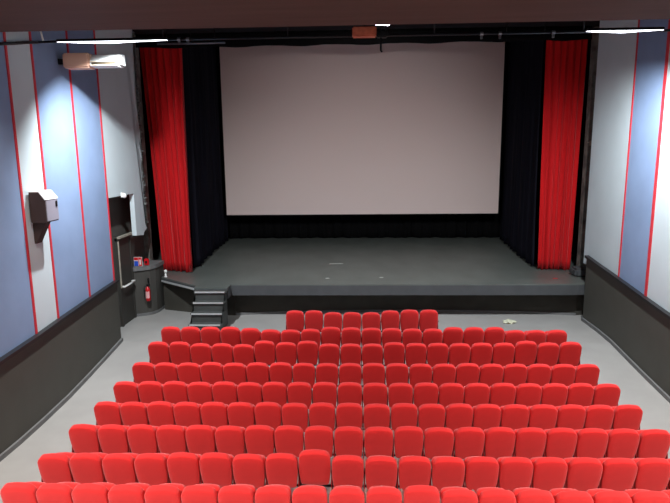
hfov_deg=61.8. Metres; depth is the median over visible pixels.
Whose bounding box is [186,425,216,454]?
seat
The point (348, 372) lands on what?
seat
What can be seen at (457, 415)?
seat
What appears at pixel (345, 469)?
seat
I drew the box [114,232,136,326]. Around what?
door
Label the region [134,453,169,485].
seat
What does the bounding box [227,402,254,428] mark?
seat
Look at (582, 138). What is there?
wall
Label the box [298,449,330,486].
seat
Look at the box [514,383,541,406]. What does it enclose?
seat
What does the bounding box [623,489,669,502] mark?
seat
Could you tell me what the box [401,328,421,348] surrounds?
seat
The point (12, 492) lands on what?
seat
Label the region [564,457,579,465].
seat cushion
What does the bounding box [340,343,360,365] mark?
seat
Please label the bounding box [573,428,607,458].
seat
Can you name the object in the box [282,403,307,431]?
seat
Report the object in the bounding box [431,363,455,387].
seat
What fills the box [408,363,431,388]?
seat
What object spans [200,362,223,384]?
seat
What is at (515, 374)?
seat
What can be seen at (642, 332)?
wainscot panel
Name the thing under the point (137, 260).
safety sign
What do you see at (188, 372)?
seat
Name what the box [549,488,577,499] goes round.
seat back
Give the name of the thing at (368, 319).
seat
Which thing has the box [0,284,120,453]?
wainscot panel
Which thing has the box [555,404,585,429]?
seat
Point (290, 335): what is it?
seat
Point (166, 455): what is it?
seat cushion
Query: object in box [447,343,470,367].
seat
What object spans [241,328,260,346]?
seat
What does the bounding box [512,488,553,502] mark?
seat
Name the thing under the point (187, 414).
seat
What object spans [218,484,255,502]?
seat
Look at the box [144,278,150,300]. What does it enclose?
fire extinguisher
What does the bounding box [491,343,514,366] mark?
seat
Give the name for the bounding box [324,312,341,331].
seat
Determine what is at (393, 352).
seat
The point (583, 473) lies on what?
seat
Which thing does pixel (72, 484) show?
seat cushion
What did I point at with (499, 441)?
seat
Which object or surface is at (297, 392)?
seat
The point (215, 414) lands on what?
seat
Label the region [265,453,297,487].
seat
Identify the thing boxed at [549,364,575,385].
seat
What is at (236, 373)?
seat
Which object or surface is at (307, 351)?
seat
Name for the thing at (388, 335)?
seat
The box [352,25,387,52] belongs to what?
projector
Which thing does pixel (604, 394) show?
seat
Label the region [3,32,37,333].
trim
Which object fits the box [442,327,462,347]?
seat
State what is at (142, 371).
seat
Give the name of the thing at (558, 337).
seat
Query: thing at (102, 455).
seat cushion
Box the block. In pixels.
[569,266,585,276]
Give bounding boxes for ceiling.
[0,0,669,31]
[132,21,599,34]
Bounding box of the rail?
[157,28,224,44]
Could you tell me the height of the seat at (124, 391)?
0.888 m
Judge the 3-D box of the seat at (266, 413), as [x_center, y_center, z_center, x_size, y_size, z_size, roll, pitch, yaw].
[-1.285,3.279,10.934,0.517,0.888,0.527,0,10,2]
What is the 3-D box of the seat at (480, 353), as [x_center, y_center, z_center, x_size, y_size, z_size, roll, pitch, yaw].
[3.497,2.581,13.562,0.517,0.902,0.534,0,10,2]
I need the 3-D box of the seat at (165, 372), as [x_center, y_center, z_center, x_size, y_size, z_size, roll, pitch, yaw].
[-3.813,2.897,12.865,0.517,0.871,0.542,0,10,2]
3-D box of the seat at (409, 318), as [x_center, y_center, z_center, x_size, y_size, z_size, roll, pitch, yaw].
[2.036,2.014,15.515,0.517,0.938,0.522,0,10,2]
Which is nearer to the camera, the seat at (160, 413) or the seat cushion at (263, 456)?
the seat cushion at (263, 456)
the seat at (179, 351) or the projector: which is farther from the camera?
the seat at (179, 351)
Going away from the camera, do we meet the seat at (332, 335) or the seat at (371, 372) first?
the seat at (371, 372)
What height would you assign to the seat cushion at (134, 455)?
0.447 m
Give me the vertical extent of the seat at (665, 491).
0.890 m
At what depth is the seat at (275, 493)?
7.78 m
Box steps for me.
[188,290,227,330]
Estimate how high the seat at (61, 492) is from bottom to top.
0.889 m
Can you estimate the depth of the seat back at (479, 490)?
8.06 m
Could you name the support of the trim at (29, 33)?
attached to the wall at (17, 326)
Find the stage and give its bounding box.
[161,274,584,315]
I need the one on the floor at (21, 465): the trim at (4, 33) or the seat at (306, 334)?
the seat at (306, 334)
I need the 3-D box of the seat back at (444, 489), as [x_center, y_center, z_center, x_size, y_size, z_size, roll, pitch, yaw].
[1.739,3.633,8.100,0.454,0.447,0.184,0,10,2]
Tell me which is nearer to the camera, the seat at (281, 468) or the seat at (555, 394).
the seat at (281, 468)
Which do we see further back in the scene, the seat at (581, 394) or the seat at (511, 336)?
the seat at (511, 336)
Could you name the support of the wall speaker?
attached to the wall at (17, 326)
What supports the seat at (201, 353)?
on the floor at (21, 465)
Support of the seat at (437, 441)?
on the floor at (21, 465)
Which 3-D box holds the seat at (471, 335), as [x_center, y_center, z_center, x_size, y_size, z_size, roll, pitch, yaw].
[3.532,2.324,14.459,0.517,0.892,0.536,0,10,2]
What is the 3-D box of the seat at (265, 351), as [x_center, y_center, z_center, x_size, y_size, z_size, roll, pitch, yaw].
[-1.700,2.581,13.758,0.517,0.942,0.537,0,10,2]
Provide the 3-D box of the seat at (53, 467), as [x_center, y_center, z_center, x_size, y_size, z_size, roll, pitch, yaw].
[-4.476,3.607,9.150,0.517,0.865,0.529,0,10,2]
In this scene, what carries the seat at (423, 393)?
on the floor at (21, 465)
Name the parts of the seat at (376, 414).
backrest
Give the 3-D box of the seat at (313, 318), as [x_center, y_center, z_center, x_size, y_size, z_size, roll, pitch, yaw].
[-0.577,2.033,15.615,0.517,0.919,0.527,0,10,2]
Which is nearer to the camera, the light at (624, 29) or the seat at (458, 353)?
the light at (624, 29)
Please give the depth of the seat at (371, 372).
12.43 m
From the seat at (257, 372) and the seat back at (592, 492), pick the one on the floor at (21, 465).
the seat at (257, 372)
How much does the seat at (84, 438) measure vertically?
0.891 m
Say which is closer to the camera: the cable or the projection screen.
the cable
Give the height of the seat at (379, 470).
0.886 m
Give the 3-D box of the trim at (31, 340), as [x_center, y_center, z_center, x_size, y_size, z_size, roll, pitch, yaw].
[-6.355,2.590,6.732,0.120,0.490,17.860,0,10,2]
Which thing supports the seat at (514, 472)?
on the floor at (21, 465)
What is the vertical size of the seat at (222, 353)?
0.872 m
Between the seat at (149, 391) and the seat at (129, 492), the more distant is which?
the seat at (149, 391)
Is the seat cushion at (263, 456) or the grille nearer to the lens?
the seat cushion at (263, 456)
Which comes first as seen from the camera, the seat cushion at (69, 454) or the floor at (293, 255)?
the seat cushion at (69, 454)
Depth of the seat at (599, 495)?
7.61 m
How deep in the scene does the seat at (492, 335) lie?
14.18 m
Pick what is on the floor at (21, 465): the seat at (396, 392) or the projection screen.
the seat at (396, 392)
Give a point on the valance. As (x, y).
(566, 36)
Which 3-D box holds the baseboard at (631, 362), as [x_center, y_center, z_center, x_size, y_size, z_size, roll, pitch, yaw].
[7.192,3.880,7.435,0.050,0.860,19.800,0,10,2]
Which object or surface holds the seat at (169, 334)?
on the floor at (21, 465)
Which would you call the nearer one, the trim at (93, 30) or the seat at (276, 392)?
the seat at (276, 392)
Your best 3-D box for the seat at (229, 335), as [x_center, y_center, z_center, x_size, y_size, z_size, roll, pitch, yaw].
[-2.704,2.347,14.699,0.517,0.892,0.537,0,10,2]
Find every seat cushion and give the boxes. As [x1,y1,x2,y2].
[26,481,46,489]
[59,452,75,458]
[59,482,79,489]
[93,452,106,459]
[94,482,114,490]
[124,453,138,458]
[127,483,149,491]
[156,453,169,458]
[258,454,265,477]
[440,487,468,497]
[464,456,478,465]
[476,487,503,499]
[530,457,541,463]
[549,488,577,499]
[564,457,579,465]
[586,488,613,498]
[598,458,608,463]
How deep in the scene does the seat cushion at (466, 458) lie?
9.00 m
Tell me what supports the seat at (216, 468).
on the floor at (21, 465)
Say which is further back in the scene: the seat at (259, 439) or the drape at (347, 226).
the drape at (347, 226)
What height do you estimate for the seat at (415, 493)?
0.929 m
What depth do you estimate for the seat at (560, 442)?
9.55 m
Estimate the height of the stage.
1.130 m
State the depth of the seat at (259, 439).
9.75 m
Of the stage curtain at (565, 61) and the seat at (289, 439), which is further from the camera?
the stage curtain at (565, 61)
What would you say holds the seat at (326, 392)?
on the floor at (21, 465)
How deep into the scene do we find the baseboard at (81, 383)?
12.29 m
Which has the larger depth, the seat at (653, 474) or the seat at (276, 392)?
the seat at (276, 392)
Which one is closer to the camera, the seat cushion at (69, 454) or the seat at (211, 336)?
the seat cushion at (69, 454)
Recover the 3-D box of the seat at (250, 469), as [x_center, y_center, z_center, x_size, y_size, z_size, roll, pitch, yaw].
[-1.359,3.580,9.027,0.517,0.895,0.530,0,10,2]
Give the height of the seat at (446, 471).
0.886 m
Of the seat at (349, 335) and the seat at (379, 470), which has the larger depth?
the seat at (349, 335)
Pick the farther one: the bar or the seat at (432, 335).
the seat at (432, 335)
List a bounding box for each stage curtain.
[140,48,192,271]
[538,39,587,269]
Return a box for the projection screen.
[218,42,505,215]
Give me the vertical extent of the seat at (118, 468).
0.874 m
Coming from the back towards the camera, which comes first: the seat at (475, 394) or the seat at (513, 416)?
the seat at (475, 394)
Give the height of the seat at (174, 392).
0.896 m
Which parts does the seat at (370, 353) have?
backrest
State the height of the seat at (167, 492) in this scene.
0.890 m
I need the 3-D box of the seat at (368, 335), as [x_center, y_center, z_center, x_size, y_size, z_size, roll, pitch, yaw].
[0.933,2.343,14.561,0.517,0.872,0.537,0,10,2]
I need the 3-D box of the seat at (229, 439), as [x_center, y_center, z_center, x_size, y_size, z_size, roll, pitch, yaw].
[-1.841,3.438,10.010,0.517,0.887,0.542,0,10,2]
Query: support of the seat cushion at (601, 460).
on the seat at (618, 474)
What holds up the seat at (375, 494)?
on the floor at (21, 465)
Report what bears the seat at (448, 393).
on the floor at (21, 465)
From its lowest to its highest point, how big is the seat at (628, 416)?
0.884 m
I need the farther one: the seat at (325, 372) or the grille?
the seat at (325, 372)
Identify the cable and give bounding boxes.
[0,41,37,45]
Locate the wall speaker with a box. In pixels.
[28,190,58,243]
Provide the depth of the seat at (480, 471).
8.64 m
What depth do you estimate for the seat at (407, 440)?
9.65 m
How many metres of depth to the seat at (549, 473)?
8.61 m
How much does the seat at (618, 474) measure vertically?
0.896 m
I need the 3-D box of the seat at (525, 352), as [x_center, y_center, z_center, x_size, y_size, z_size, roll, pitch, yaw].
[4.536,2.553,13.517,0.517,0.952,0.536,0,10,2]
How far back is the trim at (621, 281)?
14.06 m
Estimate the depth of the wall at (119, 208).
17.12 m
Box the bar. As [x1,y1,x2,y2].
[38,21,669,42]
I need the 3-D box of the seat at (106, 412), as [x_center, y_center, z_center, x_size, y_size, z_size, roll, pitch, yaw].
[-4.403,3.295,11.055,0.517,0.878,0.527,0,10,2]
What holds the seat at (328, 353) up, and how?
on the floor at (21, 465)
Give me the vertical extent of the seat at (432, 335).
0.852 m
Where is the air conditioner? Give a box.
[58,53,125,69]
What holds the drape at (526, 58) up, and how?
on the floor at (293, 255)
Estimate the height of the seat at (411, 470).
0.885 m
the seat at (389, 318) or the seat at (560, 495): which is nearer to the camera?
the seat at (560, 495)
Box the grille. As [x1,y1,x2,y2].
[45,199,58,220]
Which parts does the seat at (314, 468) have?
panel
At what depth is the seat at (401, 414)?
10.57 m
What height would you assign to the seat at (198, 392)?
0.883 m
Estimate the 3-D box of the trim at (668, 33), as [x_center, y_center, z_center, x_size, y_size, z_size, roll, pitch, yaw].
[7.443,-2.439,12.863,0.020,7.130,0.100,0,10,2]
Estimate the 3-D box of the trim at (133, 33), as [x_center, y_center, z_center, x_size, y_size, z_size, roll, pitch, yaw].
[-6.159,-3.773,17.363,0.340,5.900,0.308,0,10,2]
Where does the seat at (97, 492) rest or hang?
on the floor at (21, 465)
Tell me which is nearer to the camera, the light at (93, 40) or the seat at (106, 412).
the seat at (106, 412)
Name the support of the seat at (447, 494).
on the floor at (21, 465)
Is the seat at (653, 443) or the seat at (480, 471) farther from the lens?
the seat at (653, 443)
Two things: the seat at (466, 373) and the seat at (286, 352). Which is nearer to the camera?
the seat at (466, 373)
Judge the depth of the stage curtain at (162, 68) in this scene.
18.68 m
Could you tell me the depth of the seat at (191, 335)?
14.48 m
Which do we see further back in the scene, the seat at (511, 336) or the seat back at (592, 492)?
the seat at (511, 336)
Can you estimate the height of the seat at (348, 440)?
0.890 m
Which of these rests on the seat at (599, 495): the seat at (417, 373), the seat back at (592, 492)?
the seat back at (592, 492)
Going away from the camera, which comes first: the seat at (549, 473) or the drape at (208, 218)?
the seat at (549, 473)
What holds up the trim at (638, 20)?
attached to the wall at (619, 49)
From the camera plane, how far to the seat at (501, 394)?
11.37 m
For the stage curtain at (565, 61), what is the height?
8.765 m
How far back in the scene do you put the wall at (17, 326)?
12.72 m
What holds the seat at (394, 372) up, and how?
on the floor at (21, 465)
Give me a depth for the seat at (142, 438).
9.83 m
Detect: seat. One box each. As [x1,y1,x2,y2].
[0,481,46,502]
[36,482,79,502]
[37,452,75,482]
[68,424,100,452]
[69,452,106,483]
[72,482,114,502]
[94,401,122,425]
[98,424,129,453]
[102,453,138,484]
[108,483,149,502]
[113,381,139,402]
[120,402,148,425]
[127,424,158,453]
[132,362,155,383]
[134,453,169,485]
[138,381,163,403]
[144,483,184,502]
[147,401,175,426]
[148,341,169,364]
[155,362,178,383]
[156,425,187,453]
[161,326,181,345]
[163,381,188,403]
[167,452,201,486]
[169,341,190,364]
[174,402,201,426]
[178,362,200,383]
[181,326,200,345]
[181,484,220,502]
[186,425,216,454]
[188,382,212,404]
[190,343,211,364]
[199,452,233,486]
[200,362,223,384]
[201,327,220,345]
[201,402,228,427]
[212,343,233,364]
[212,381,237,404]
[215,425,245,456]
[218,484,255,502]
[221,327,240,346]
[223,363,246,384]
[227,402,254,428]
[232,453,265,488]
[233,344,254,365]
[237,382,262,405]
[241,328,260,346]
[245,425,274,456]
[246,362,269,385]
[254,340,275,365]
[255,402,281,429]
[255,484,291,502]
[261,329,280,347]
[262,382,286,406]
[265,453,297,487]
[270,362,292,387]
[275,425,303,456]
[276,342,296,365]
[281,329,300,347]
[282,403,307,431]
[286,310,304,331]
[287,382,311,408]
[292,485,327,502]
[293,363,314,387]
[297,341,317,365]
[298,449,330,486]
[301,329,320,350]
[304,426,333,457]
[305,310,322,331]
[309,402,335,430]
[312,382,336,407]
[316,363,338,386]
[318,343,339,366]
[321,327,340,348]
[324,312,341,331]
[328,485,364,502]
[331,455,363,488]
[334,426,362,456]
[336,403,362,428]
[337,382,361,405]
[339,363,361,384]
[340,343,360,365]
[341,327,360,345]
[342,312,360,329]
[361,312,379,331]
[361,328,380,348]
[361,343,382,377]
[362,363,384,386]
[362,383,386,422]
[362,403,389,446]
[363,426,392,461]
[364,455,396,488]
[364,486,401,502]
[380,310,399,331]
[381,328,401,348]
[382,342,404,365]
[384,363,407,387]
[387,383,412,407]
[389,403,417,431]
[392,426,422,457]
[396,456,430,490]
[399,309,418,331]
[400,485,439,502]
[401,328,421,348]
[403,343,426,366]
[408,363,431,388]
[412,382,437,407]
[416,404,444,432]
[418,309,438,331]
[422,328,442,348]
[422,427,453,458]
[425,343,447,366]
[428,456,464,491]
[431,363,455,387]
[437,383,463,407]
[440,487,477,502]
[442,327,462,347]
[444,403,472,431]
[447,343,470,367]
[452,427,484,458]
[455,363,479,387]
[462,456,498,491]
[463,327,483,347]
[463,383,489,406]
[469,343,492,366]
[471,404,500,430]
[472,487,515,502]
[478,364,503,386]
[482,427,514,459]
[483,327,504,346]
[488,383,515,406]
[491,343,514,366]
[496,457,532,490]
[499,404,528,429]
[502,364,526,385]
[504,330,524,346]
[512,341,536,366]
[512,427,545,458]
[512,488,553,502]
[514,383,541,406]
[524,330,545,346]
[526,364,550,385]
[527,404,556,429]
[529,457,567,490]
[534,342,559,365]
[540,383,567,406]
[542,428,576,458]
[545,330,566,346]
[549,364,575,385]
[549,488,593,502]
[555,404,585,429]
[556,342,581,365]
[563,457,602,491]
[565,383,593,406]
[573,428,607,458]
[574,364,599,385]
[583,405,613,429]
[586,488,631,502]
[591,383,620,406]
[598,458,637,490]
[603,428,639,458]
[611,404,642,429]
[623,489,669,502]
[632,458,669,490]
[634,429,669,458]
[661,489,669,496]
[665,459,669,489]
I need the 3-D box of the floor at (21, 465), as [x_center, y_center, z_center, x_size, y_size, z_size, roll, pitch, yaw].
[0.703,3.892,8.751,15.500,1.010,21.900,0,10,2]
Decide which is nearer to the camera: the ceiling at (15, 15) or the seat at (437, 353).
the ceiling at (15, 15)
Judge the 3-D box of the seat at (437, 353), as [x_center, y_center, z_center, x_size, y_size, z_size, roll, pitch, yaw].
[2.457,2.589,13.608,0.517,0.891,0.525,0,10,2]
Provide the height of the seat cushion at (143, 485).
0.447 m
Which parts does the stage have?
skirting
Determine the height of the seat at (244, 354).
0.852 m
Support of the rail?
hanging from the ceiling at (593, 24)
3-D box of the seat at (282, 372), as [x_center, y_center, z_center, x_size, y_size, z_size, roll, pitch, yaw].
[-1.216,2.881,12.773,0.517,0.880,0.525,0,10,2]
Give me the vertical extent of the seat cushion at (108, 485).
0.447 m
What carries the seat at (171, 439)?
on the floor at (21, 465)
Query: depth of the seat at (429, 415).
10.56 m
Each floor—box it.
[0,308,669,502]
[153,237,584,278]
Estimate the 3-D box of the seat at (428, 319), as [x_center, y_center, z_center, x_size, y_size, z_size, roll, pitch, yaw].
[2.581,2.012,15.493,0.563,0.938,0.524,0,10,2]
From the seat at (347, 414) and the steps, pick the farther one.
the steps
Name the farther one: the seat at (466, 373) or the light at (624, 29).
the seat at (466, 373)
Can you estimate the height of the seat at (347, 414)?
0.885 m
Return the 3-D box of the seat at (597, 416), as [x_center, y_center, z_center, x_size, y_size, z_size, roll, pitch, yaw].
[4.950,3.261,10.694,0.517,0.877,0.527,0,10,2]
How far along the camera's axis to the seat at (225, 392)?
11.59 m
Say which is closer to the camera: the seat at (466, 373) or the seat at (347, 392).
the seat at (347, 392)
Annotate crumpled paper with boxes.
[503,319,515,323]
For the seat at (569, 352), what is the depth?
13.23 m
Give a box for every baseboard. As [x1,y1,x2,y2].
[0,338,122,461]
[581,317,669,402]
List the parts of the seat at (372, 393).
backrest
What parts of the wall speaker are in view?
panel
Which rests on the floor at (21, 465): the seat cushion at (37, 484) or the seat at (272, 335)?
the seat at (272, 335)
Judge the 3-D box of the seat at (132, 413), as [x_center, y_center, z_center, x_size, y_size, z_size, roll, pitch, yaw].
[-3.884,3.293,11.028,0.517,0.882,0.542,0,10,2]
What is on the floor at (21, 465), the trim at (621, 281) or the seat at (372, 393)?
the seat at (372, 393)
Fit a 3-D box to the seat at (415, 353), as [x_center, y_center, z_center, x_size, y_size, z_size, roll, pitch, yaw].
[1.939,2.592,13.623,0.517,0.892,0.535,0,10,2]
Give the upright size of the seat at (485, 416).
0.882 m
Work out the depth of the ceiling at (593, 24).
16.89 m
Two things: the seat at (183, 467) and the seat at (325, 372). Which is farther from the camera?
the seat at (325, 372)
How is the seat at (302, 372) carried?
on the floor at (21, 465)
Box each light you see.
[56,37,167,42]
[586,27,664,32]
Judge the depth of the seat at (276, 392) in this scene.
11.55 m
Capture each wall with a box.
[0,30,146,356]
[108,194,144,326]
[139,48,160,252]
[538,39,590,256]
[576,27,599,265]
[589,19,669,312]
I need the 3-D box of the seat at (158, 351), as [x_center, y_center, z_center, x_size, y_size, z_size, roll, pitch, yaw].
[-4.297,2.605,13.862,0.517,0.912,0.535,0,10,2]
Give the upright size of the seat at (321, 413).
0.888 m
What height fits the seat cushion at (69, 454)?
0.447 m
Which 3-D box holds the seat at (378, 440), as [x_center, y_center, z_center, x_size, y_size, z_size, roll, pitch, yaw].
[0.758,3.429,9.916,0.517,0.885,0.530,0,10,2]
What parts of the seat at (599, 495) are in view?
backrest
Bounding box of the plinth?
[133,260,164,316]
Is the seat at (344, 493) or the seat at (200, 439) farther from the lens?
the seat at (200, 439)
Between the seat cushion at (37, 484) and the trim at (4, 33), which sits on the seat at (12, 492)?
the seat cushion at (37, 484)
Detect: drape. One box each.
[182,47,227,267]
[217,42,507,238]
[500,40,545,265]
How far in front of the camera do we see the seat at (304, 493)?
7.77 m
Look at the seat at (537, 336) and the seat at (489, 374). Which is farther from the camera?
the seat at (537, 336)
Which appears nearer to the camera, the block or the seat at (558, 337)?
the seat at (558, 337)
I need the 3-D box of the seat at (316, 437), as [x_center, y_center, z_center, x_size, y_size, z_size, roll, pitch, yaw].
[-0.281,3.430,9.958,0.517,0.890,0.526,0,10,2]
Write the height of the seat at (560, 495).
0.880 m
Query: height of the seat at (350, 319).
0.868 m
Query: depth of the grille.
11.57 m
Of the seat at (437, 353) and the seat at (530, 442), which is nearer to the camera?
the seat at (530, 442)
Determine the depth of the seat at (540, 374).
12.30 m
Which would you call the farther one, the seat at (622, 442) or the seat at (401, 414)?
the seat at (401, 414)
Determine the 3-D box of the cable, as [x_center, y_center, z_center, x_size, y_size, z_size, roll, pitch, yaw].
[-6.231,-4.028,10.851,0.060,0.409,1.712,0,10,2]
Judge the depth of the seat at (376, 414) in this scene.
10.59 m
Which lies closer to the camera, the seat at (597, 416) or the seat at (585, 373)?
the seat at (597, 416)
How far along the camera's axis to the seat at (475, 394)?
11.40 m
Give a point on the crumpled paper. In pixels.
(508, 321)
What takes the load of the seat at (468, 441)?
on the floor at (21, 465)
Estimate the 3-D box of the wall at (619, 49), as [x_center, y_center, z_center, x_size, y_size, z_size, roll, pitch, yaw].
[7.473,-0.236,6.689,0.500,9.500,19.800,0,10,2]
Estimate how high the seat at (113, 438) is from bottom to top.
0.887 m
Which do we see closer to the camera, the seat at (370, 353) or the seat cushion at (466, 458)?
the seat cushion at (466, 458)
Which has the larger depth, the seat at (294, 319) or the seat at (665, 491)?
the seat at (294, 319)
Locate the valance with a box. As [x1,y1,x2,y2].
[135,26,591,48]
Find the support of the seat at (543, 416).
on the floor at (21, 465)
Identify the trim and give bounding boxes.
[0,280,118,365]
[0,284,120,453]
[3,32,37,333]
[28,32,59,317]
[65,31,90,296]
[93,30,114,280]
[132,31,148,222]
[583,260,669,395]
[584,255,669,318]
[618,20,639,276]
[644,19,669,295]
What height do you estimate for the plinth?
1.620 m
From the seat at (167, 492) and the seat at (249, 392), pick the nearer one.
the seat at (167, 492)
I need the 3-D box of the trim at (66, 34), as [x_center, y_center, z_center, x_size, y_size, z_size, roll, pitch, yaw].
[-6.167,-2.386,13.389,0.020,7.135,0.060,0,10,2]
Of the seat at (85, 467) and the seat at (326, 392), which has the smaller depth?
the seat at (85, 467)
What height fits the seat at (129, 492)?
0.890 m
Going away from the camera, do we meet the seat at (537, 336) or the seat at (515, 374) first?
the seat at (515, 374)
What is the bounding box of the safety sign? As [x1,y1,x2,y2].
[134,257,142,265]

